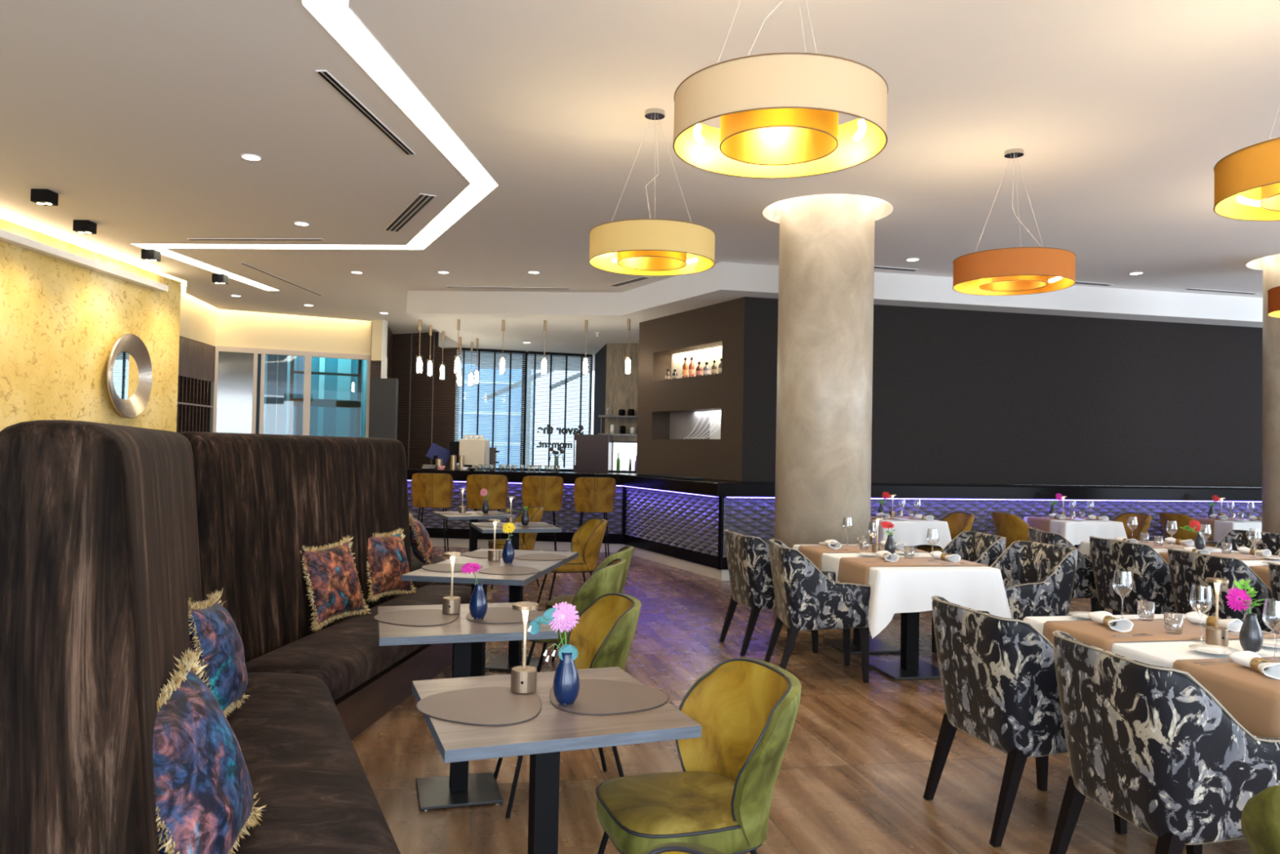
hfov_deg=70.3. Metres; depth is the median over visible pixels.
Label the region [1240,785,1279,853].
shell chair
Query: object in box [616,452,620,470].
bottle
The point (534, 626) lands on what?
eucalyptus sprig
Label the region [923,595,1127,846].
armchair
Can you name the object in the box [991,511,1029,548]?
shell chair
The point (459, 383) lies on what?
glass pendant
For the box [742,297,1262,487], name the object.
wall
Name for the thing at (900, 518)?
plate
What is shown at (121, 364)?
mirror glass
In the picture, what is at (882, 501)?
sprig
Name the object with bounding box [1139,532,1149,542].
tumbler
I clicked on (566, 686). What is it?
bud vase
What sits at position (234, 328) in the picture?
wall partition
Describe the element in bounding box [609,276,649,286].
ceiling vent
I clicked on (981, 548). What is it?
armchair
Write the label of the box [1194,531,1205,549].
bud vase
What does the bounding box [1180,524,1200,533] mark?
sprig
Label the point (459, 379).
glass pendant
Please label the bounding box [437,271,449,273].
recessed light
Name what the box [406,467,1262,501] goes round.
countertop
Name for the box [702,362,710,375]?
liquor bottle
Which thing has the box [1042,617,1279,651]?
table runner
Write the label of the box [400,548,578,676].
dining table
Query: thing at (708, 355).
wall
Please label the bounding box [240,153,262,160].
recessed light
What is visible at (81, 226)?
spotlight
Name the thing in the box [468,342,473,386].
glass pendant
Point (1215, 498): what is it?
flower
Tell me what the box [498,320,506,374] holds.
glass pendant
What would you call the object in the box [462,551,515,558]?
placemat
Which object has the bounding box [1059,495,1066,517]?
table lamp
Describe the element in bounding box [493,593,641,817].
shell chair
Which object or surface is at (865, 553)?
plate
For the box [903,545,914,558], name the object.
tumbler
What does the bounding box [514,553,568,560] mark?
placemat
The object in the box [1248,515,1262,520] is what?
napkin
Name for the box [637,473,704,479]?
serving tray
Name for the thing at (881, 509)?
bud vase
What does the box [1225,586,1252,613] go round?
flower
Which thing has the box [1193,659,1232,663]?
fork
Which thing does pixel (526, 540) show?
shell chair
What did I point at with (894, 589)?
tablecloth
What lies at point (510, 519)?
table lamp
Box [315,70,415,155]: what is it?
ceiling vent
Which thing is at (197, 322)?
wall
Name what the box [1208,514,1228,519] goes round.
napkin
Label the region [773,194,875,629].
column
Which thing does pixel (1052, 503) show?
sprig
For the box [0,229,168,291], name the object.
trim
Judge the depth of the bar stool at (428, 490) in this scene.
12.25 m
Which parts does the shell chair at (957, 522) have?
seat, backrest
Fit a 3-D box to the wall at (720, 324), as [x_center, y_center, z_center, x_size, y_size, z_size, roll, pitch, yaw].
[0.737,-0.448,12.203,0.300,2.237,2.751,2,-1,-27]
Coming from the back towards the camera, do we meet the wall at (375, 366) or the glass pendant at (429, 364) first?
the wall at (375, 366)
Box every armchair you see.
[719,528,817,655]
[764,538,871,682]
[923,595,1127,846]
[931,530,1006,653]
[977,540,1078,620]
[1027,527,1119,614]
[1048,630,1279,853]
[1088,535,1176,614]
[1167,547,1275,631]
[1214,529,1279,555]
[1267,561,1279,625]
[1270,621,1279,634]
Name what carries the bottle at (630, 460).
on the countertop at (611, 471)
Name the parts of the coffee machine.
panel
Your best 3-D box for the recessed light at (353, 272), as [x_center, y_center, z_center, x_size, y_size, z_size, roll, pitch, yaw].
[-3.601,-1.965,11.566,0.150,0.008,0.150,1,-1,0]
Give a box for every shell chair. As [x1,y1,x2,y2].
[488,506,543,588]
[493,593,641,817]
[525,558,626,671]
[537,518,607,604]
[537,546,634,671]
[595,657,801,853]
[640,841,724,853]
[917,511,974,552]
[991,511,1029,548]
[1111,512,1151,541]
[1159,512,1216,546]
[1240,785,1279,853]
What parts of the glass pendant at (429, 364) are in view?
bulb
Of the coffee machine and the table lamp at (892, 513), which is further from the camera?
the coffee machine
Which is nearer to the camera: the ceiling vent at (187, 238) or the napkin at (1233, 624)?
the napkin at (1233, 624)
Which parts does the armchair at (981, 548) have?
leg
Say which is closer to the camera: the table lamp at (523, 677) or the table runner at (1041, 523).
the table lamp at (523, 677)
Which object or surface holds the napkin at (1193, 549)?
on the table runner at (1239, 555)
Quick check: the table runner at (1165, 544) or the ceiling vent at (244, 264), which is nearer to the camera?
the table runner at (1165, 544)
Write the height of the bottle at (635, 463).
0.250 m
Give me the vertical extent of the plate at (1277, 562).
0.011 m
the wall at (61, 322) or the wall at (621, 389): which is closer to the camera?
the wall at (61, 322)
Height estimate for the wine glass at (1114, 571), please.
0.224 m
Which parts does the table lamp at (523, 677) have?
stem, lamp shade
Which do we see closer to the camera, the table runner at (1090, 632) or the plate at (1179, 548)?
the table runner at (1090, 632)
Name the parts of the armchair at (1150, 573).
leg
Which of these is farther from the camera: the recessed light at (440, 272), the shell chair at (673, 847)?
the recessed light at (440, 272)
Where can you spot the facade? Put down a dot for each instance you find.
(527, 386)
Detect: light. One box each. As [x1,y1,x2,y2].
[129,0,498,290]
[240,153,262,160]
[293,221,309,226]
[351,271,363,273]
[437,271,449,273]
[528,271,539,273]
[762,194,893,223]
[905,257,919,261]
[1128,271,1143,275]
[1245,253,1278,270]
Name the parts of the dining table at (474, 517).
post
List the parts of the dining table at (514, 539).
plate, post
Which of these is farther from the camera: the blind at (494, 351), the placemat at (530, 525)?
the blind at (494, 351)
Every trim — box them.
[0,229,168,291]
[93,249,124,262]
[371,320,382,360]
[381,320,387,377]
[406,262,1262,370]
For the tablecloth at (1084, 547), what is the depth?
7.46 m
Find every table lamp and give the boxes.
[442,551,462,614]
[458,488,466,512]
[488,519,501,560]
[506,496,515,524]
[511,601,538,693]
[871,516,883,552]
[888,493,896,517]
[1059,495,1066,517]
[1205,577,1228,646]
[1217,497,1225,515]
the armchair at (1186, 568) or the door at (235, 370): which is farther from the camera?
the door at (235, 370)
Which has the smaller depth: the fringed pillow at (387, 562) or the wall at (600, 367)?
the fringed pillow at (387, 562)
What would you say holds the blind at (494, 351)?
attached to the window at (526, 353)
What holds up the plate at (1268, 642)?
on the tablecloth at (1159, 653)
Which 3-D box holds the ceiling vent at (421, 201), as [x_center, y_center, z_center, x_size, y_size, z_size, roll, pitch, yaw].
[-2.185,-2.004,8.577,0.140,0.008,1.525,2,-1,-27]
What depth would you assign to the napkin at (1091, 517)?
10.67 m
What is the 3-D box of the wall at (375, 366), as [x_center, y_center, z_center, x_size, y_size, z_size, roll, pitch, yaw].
[-4.890,-0.037,17.128,0.245,3.660,1.936,1,-1,-11]
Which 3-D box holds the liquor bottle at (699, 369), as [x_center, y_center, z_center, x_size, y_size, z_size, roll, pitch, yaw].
[0.787,-0.763,12.126,0.085,0.210,0.085,1,-1,0]
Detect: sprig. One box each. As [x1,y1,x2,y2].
[527,607,577,661]
[875,498,885,503]
[883,528,895,534]
[1046,500,1057,505]
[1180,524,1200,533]
[1208,502,1217,506]
[1233,578,1265,613]
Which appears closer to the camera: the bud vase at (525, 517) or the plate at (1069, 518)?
the bud vase at (525, 517)
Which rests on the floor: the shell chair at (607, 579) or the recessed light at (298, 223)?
the shell chair at (607, 579)
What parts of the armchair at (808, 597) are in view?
leg, leg, leg, leg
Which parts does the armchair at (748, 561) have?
leg, leg, leg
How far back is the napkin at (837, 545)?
6.97 m
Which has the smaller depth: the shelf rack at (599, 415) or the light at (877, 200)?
the light at (877, 200)
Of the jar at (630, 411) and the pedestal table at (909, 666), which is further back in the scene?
the jar at (630, 411)
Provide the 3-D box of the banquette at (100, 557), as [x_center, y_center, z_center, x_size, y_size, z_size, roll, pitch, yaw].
[-1.394,0.776,3.087,0.904,1.534,2.589,2,-1,-23]
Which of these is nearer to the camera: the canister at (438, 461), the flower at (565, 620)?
the flower at (565, 620)
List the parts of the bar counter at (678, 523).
quilted panel, quilted panel, quilted panel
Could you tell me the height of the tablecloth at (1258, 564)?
0.423 m
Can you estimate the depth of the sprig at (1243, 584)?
3.55 m
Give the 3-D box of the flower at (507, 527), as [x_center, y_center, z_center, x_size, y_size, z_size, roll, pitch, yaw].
[-0.831,0.670,5.761,0.085,0.129,0.050,1,-1,0]
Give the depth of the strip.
12.58 m
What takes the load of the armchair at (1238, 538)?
on the floor
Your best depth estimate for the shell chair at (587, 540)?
8.15 m
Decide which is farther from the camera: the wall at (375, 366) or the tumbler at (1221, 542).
the wall at (375, 366)
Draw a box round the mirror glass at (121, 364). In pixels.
[112,351,128,399]
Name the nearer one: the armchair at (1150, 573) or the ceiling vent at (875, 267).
the armchair at (1150, 573)
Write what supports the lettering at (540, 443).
attached to the blind at (582, 356)
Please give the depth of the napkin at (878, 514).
10.29 m
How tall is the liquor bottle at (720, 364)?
0.210 m
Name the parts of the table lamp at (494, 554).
stem, lamp shade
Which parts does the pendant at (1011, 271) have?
lamp shade, lamp shade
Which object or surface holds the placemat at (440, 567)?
on the dining table at (517, 582)
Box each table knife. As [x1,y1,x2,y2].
[1115,634,1154,637]
[1199,661,1234,665]
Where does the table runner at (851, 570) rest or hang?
on the tablecloth at (894, 589)
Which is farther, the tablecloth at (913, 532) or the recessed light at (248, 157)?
the tablecloth at (913, 532)
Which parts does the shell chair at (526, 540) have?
seat, backrest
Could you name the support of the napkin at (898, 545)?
on the table runner at (813, 553)
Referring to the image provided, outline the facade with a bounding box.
[457,364,536,468]
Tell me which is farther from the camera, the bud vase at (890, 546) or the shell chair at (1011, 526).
the shell chair at (1011, 526)
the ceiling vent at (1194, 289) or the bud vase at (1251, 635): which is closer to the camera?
the bud vase at (1251, 635)
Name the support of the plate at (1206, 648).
on the tablecloth at (1159, 653)
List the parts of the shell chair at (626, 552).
leg, seat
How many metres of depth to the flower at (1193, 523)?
7.43 m
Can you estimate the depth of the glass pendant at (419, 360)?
13.51 m
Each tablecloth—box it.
[792,544,1011,638]
[870,519,951,548]
[1022,516,1127,548]
[1023,613,1279,667]
[1078,541,1279,564]
[1204,520,1262,542]
[1247,564,1268,566]
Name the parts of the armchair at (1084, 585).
leg, leg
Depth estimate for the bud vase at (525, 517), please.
8.49 m
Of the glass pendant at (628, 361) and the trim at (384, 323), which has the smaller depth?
the glass pendant at (628, 361)
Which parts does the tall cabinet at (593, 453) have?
handle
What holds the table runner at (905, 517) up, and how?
on the tablecloth at (913, 532)
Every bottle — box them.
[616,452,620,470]
[628,453,631,470]
[634,455,636,470]
[665,368,670,379]
[671,369,677,378]
[682,357,688,377]
[688,356,693,377]
[695,361,702,376]
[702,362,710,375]
[711,360,716,374]
[718,358,721,373]
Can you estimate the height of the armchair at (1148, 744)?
0.870 m
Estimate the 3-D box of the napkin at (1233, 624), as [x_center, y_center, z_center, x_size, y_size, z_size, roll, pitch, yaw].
[2.529,0.855,4.005,0.107,0.056,0.210,2,-1,-22]
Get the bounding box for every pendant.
[415,319,422,373]
[426,324,433,375]
[439,331,445,379]
[453,319,461,373]
[456,337,462,383]
[457,342,462,385]
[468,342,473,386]
[473,337,479,384]
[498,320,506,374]
[541,320,547,373]
[582,320,588,375]
[588,107,715,275]
[624,319,631,374]
[672,0,888,178]
[952,148,1075,295]
[1213,105,1279,221]
[1267,285,1279,318]
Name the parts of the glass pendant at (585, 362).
bulb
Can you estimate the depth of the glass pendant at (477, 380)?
15.77 m
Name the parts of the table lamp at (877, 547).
stem, lamp shade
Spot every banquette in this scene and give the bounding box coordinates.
[0,419,400,853]
[178,431,471,739]
[410,546,471,589]
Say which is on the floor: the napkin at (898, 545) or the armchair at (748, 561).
the armchair at (748, 561)
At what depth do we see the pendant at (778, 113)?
3.28 m
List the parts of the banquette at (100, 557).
backrest, seat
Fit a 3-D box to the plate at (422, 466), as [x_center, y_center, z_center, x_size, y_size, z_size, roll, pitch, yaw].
[-3.092,0.586,13.339,0.220,0.012,0.220,1,-1,0]
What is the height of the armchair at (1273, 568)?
0.870 m
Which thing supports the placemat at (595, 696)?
on the dining table at (554, 730)
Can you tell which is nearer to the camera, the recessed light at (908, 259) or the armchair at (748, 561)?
the armchair at (748, 561)
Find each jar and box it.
[610,424,614,433]
[618,408,625,415]
[619,426,625,433]
[627,408,634,415]
[630,426,635,434]
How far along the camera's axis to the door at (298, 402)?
16.58 m
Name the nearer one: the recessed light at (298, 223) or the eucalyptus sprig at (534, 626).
the eucalyptus sprig at (534, 626)
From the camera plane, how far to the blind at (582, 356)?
17.94 m
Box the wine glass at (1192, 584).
[1189,584,1213,641]
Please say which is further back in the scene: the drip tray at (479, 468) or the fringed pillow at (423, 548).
the drip tray at (479, 468)
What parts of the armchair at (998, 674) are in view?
leg, leg, leg, leg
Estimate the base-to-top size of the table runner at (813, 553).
0.256 m
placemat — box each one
[373,608,458,626]
[416,686,541,725]
[421,563,482,572]
[438,511,471,515]
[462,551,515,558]
[466,606,543,623]
[474,523,504,527]
[476,511,508,514]
[479,565,540,574]
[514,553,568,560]
[516,523,555,527]
[549,679,668,715]
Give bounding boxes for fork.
[1111,633,1147,636]
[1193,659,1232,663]
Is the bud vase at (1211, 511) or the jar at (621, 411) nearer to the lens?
the bud vase at (1211, 511)
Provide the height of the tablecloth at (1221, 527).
0.423 m
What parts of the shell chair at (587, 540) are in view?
leg, leg, seat, backrest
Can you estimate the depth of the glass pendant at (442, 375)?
14.86 m
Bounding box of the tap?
[488,445,499,470]
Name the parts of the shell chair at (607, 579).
leg, leg, seat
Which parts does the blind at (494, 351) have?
head rail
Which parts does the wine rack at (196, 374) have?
panel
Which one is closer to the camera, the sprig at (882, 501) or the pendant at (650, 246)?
the pendant at (650, 246)
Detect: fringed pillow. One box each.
[152,647,266,853]
[187,588,248,717]
[300,534,370,632]
[366,528,416,603]
[408,511,434,564]
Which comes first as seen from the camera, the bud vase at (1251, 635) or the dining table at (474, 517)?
the bud vase at (1251, 635)
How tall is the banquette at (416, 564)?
1.534 m
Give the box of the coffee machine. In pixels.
[449,438,489,470]
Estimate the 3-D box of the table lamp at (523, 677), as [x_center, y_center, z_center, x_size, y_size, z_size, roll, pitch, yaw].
[-0.351,0.670,2.768,0.079,0.264,0.081,1,-1,0]
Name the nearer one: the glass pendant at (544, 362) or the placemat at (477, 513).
the placemat at (477, 513)
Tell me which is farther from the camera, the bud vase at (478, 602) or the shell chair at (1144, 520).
the shell chair at (1144, 520)
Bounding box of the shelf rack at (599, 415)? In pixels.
[598,414,637,435]
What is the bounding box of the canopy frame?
[460,360,593,400]
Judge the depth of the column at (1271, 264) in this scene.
9.73 m
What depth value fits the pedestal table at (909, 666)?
6.24 m
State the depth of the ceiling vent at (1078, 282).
11.32 m
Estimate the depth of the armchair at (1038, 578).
6.15 m
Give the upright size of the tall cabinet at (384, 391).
2.620 m
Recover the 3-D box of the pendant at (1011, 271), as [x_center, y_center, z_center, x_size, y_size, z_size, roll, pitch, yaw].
[2.650,-1.478,6.457,0.805,0.963,0.805,0,-1,29]
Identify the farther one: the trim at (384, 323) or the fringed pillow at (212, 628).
the trim at (384, 323)
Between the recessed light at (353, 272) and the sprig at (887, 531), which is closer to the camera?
the sprig at (887, 531)
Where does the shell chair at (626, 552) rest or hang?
on the floor
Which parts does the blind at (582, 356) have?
head rail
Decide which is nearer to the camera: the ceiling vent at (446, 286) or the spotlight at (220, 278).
the spotlight at (220, 278)
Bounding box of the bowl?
[438,465,444,470]
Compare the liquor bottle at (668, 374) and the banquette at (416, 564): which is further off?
the liquor bottle at (668, 374)
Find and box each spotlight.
[30,188,58,205]
[72,219,97,234]
[141,248,160,261]
[212,273,228,284]
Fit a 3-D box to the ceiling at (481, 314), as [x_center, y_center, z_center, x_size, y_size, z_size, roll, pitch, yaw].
[4.562,-1.542,16.262,16.740,0.330,11.560,1,-1,0]
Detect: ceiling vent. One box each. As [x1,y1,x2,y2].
[186,238,323,239]
[240,262,322,295]
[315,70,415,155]
[384,193,435,231]
[446,286,569,288]
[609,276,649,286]
[874,266,918,271]
[1075,281,1112,285]
[1184,288,1257,294]
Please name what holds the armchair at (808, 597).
on the floor
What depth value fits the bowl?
13.14 m
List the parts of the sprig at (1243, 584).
stem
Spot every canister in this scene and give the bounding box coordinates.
[435,458,443,469]
[449,454,457,470]
[458,455,464,470]
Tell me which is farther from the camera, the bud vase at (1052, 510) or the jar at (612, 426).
the jar at (612, 426)
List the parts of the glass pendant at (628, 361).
bulb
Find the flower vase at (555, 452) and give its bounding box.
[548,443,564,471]
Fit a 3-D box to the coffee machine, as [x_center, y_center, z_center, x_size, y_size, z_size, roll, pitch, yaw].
[-2.579,0.411,13.728,0.540,0.460,0.470,1,-1,0]
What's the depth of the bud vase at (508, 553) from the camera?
5.74 m
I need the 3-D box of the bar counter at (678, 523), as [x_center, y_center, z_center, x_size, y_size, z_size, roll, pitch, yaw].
[4.327,1.304,12.105,16.935,1.120,3.656,1,-1,0]
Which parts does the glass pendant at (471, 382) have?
bulb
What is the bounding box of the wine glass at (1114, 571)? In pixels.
[1112,570,1133,620]
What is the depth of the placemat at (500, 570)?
5.41 m
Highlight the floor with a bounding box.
[351,546,1251,853]
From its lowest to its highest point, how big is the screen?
0.396 m
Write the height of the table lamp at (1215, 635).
0.264 m
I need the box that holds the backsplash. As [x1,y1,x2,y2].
[612,440,636,470]
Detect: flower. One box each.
[461,562,480,583]
[480,488,488,499]
[502,522,515,536]
[548,601,579,644]
[880,520,894,534]
[881,491,889,502]
[1054,493,1062,503]
[1188,520,1202,532]
[1211,494,1219,506]
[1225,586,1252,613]
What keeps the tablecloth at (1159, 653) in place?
on the pedestal table
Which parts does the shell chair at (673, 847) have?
backrest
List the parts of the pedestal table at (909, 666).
post, plate, plate, post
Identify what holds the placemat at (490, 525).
on the dining table at (514, 539)
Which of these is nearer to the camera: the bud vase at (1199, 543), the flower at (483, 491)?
the bud vase at (1199, 543)
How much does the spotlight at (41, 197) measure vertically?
0.114 m
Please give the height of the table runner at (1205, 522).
0.256 m
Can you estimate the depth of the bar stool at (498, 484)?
12.14 m
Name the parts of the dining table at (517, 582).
post, plate, post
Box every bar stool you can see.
[411,472,453,552]
[466,474,508,538]
[521,475,564,551]
[573,476,616,556]
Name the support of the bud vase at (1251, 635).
on the tablecloth at (1159, 653)
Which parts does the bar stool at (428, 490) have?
leg, foot rail, leg, leg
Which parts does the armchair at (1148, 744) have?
leg, leg, leg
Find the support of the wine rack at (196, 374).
on the floor
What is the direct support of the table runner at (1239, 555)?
on the tablecloth at (1084, 547)
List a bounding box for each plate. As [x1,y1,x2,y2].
[422,466,435,467]
[856,551,876,555]
[893,517,908,519]
[894,551,918,554]
[1068,611,1091,618]
[1069,518,1084,519]
[1164,547,1183,551]
[1188,644,1239,654]
[1194,546,1217,549]
[1233,519,1248,520]
[1262,555,1279,559]
[1262,561,1279,564]
[1262,638,1279,648]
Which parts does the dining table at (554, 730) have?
post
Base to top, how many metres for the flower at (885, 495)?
0.176 m
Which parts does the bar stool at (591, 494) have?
leg, leg, leg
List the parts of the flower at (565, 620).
stem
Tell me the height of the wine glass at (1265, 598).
0.224 m
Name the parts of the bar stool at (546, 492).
leg, leg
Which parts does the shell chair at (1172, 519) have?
seat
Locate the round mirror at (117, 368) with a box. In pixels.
[106,333,152,417]
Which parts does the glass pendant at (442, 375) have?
bulb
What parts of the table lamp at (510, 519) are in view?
stem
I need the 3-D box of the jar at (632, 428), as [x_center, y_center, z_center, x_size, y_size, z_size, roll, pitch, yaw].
[-0.121,0.064,15.833,0.100,0.120,0.098,1,-1,0]
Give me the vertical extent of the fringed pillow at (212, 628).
0.537 m
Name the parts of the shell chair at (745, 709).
leg, seat, backrest, leg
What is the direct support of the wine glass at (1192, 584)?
on the tablecloth at (1159, 653)
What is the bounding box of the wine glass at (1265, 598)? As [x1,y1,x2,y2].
[1262,598,1279,659]
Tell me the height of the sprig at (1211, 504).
0.095 m
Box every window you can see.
[213,345,370,437]
[457,350,592,471]
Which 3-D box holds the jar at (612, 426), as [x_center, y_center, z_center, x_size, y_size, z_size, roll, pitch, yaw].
[-0.481,0.036,15.833,0.070,0.160,0.068,1,-1,0]
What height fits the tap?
0.360 m
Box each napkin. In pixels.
[824,539,841,549]
[875,512,890,518]
[875,550,899,561]
[880,540,906,549]
[914,514,933,519]
[929,551,960,561]
[1048,513,1066,519]
[1088,514,1108,520]
[1088,610,1133,631]
[1115,536,1137,542]
[1164,537,1194,546]
[1182,546,1210,554]
[1184,611,1243,631]
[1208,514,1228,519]
[1227,650,1279,679]
[1237,546,1271,555]
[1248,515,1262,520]
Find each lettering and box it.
[536,440,572,448]
[537,424,583,434]
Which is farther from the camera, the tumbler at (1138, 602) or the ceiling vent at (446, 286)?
the ceiling vent at (446, 286)
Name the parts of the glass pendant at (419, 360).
bulb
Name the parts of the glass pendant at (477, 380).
bulb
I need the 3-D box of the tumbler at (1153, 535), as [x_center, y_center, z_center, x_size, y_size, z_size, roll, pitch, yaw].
[4.380,0.963,7.688,0.072,0.082,0.072,1,-1,-12]
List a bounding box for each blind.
[453,347,525,467]
[525,351,591,467]
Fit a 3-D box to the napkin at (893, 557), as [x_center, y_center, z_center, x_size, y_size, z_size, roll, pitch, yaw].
[1.708,0.891,6.277,0.107,0.056,0.210,1,-1,-1]
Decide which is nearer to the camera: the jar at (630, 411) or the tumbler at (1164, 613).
the tumbler at (1164, 613)
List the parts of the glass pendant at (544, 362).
bulb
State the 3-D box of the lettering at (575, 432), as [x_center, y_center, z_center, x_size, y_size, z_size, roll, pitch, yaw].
[-1.564,0.051,17.918,0.932,0.190,0.006,2,-1,-18]
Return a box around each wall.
[0,217,181,431]
[124,258,216,346]
[368,321,392,437]
[391,332,459,468]
[593,343,606,434]
[604,342,639,470]
[636,297,744,481]
[671,346,722,412]
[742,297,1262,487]
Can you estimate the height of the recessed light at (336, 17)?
0.034 m
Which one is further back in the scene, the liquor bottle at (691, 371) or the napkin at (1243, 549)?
the liquor bottle at (691, 371)
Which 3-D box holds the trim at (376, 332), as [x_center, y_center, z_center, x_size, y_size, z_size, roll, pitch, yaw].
[-4.650,-1.530,16.132,0.200,0.710,0.190,1,-1,0]
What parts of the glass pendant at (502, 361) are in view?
bulb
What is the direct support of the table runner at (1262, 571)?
on the tablecloth at (1258, 564)
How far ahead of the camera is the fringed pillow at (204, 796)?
2.11 m
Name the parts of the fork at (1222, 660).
handle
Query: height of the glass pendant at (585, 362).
0.800 m
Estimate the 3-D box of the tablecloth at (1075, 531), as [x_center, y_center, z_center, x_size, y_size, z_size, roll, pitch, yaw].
[5.144,1.309,10.823,0.921,0.419,0.915,1,-1,-12]
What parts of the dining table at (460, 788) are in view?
plate, post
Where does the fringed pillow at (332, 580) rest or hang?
on the banquette at (261, 499)
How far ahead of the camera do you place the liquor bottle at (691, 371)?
12.28 m
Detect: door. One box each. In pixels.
[209,346,253,433]
[288,355,361,437]
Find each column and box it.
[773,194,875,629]
[1262,253,1279,533]
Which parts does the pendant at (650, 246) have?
lamp shade, lamp shade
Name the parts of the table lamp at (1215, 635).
stem, lamp shade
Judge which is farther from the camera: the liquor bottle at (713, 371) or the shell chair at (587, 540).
the liquor bottle at (713, 371)
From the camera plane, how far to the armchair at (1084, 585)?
7.42 m
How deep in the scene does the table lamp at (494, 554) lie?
5.87 m
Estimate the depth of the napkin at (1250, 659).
3.18 m
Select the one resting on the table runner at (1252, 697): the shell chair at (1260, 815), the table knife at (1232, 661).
the table knife at (1232, 661)
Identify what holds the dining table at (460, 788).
on the floor
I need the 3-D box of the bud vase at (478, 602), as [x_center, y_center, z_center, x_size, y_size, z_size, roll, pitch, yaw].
[-0.692,0.746,3.898,0.078,0.150,0.078,1,-1,0]
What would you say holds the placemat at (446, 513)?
on the dining table at (474, 517)
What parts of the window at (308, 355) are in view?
frame, frame, frame, frame, frame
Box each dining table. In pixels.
[377,602,558,810]
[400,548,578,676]
[412,666,701,853]
[432,511,516,551]
[470,521,561,603]
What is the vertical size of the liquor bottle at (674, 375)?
0.150 m
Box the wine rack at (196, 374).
[176,336,215,432]
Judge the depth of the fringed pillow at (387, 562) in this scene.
6.12 m
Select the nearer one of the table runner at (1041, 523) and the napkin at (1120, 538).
the napkin at (1120, 538)
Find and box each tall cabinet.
[369,377,398,439]
[573,434,612,472]
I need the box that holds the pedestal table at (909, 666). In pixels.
[822,611,941,679]
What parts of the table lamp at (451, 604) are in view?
stem, lamp shade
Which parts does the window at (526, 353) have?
frame, sill, frame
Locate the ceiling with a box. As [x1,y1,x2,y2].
[0,0,1279,359]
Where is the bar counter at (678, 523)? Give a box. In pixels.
[406,467,1262,580]
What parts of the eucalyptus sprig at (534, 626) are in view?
stem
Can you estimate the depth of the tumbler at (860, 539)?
6.90 m
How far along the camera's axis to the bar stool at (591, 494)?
11.96 m
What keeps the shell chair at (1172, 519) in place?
on the floor
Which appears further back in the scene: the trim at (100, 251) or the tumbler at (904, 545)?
the trim at (100, 251)
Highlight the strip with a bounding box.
[137,265,186,287]
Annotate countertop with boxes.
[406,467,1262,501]
[609,470,636,473]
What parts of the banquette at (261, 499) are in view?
backrest, seat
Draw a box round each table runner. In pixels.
[798,545,928,570]
[837,556,988,584]
[870,515,934,542]
[1026,516,1096,532]
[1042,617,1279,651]
[1089,542,1217,559]
[1158,551,1279,563]
[1172,656,1279,737]
[1192,517,1251,541]
[1248,565,1270,588]
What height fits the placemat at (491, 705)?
0.003 m
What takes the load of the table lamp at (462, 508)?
on the placemat at (446, 513)
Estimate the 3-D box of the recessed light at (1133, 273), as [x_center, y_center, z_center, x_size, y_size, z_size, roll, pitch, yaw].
[5.807,-1.797,10.646,0.150,0.008,0.150,1,-1,0]
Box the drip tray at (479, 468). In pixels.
[456,464,487,470]
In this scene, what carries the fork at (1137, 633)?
on the table runner at (1090, 632)
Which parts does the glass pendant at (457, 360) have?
bulb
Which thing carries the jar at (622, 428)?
on the shelf rack at (599, 415)
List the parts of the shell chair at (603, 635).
leg, leg, backrest, leg, leg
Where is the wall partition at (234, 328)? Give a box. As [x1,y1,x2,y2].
[215,307,371,355]
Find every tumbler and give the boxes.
[856,534,866,546]
[859,538,868,550]
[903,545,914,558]
[1137,600,1155,621]
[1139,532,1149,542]
[1153,535,1163,546]
[1163,612,1182,634]
[1221,542,1231,553]
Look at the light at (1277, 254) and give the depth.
10.30 m
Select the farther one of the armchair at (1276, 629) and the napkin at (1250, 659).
the armchair at (1276, 629)
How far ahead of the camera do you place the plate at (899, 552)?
6.70 m
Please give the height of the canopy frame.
3.692 m
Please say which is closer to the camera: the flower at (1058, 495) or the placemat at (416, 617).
the placemat at (416, 617)
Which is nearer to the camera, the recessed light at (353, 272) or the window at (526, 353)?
the recessed light at (353, 272)
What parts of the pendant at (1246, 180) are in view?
lamp shade, lamp shade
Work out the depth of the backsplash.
15.29 m
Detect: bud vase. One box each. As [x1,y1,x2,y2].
[469,582,487,619]
[481,499,488,513]
[502,539,514,564]
[520,509,528,525]
[552,652,579,706]
[877,503,884,516]
[884,534,895,555]
[1048,505,1056,514]
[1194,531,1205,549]
[1208,506,1215,518]
[1239,612,1262,652]
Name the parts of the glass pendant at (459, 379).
bulb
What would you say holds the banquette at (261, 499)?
on the floor
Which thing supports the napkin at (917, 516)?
on the tablecloth at (913, 532)
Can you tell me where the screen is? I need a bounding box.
[426,442,449,468]
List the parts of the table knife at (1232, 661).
handle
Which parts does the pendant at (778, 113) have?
lamp shade, lamp shade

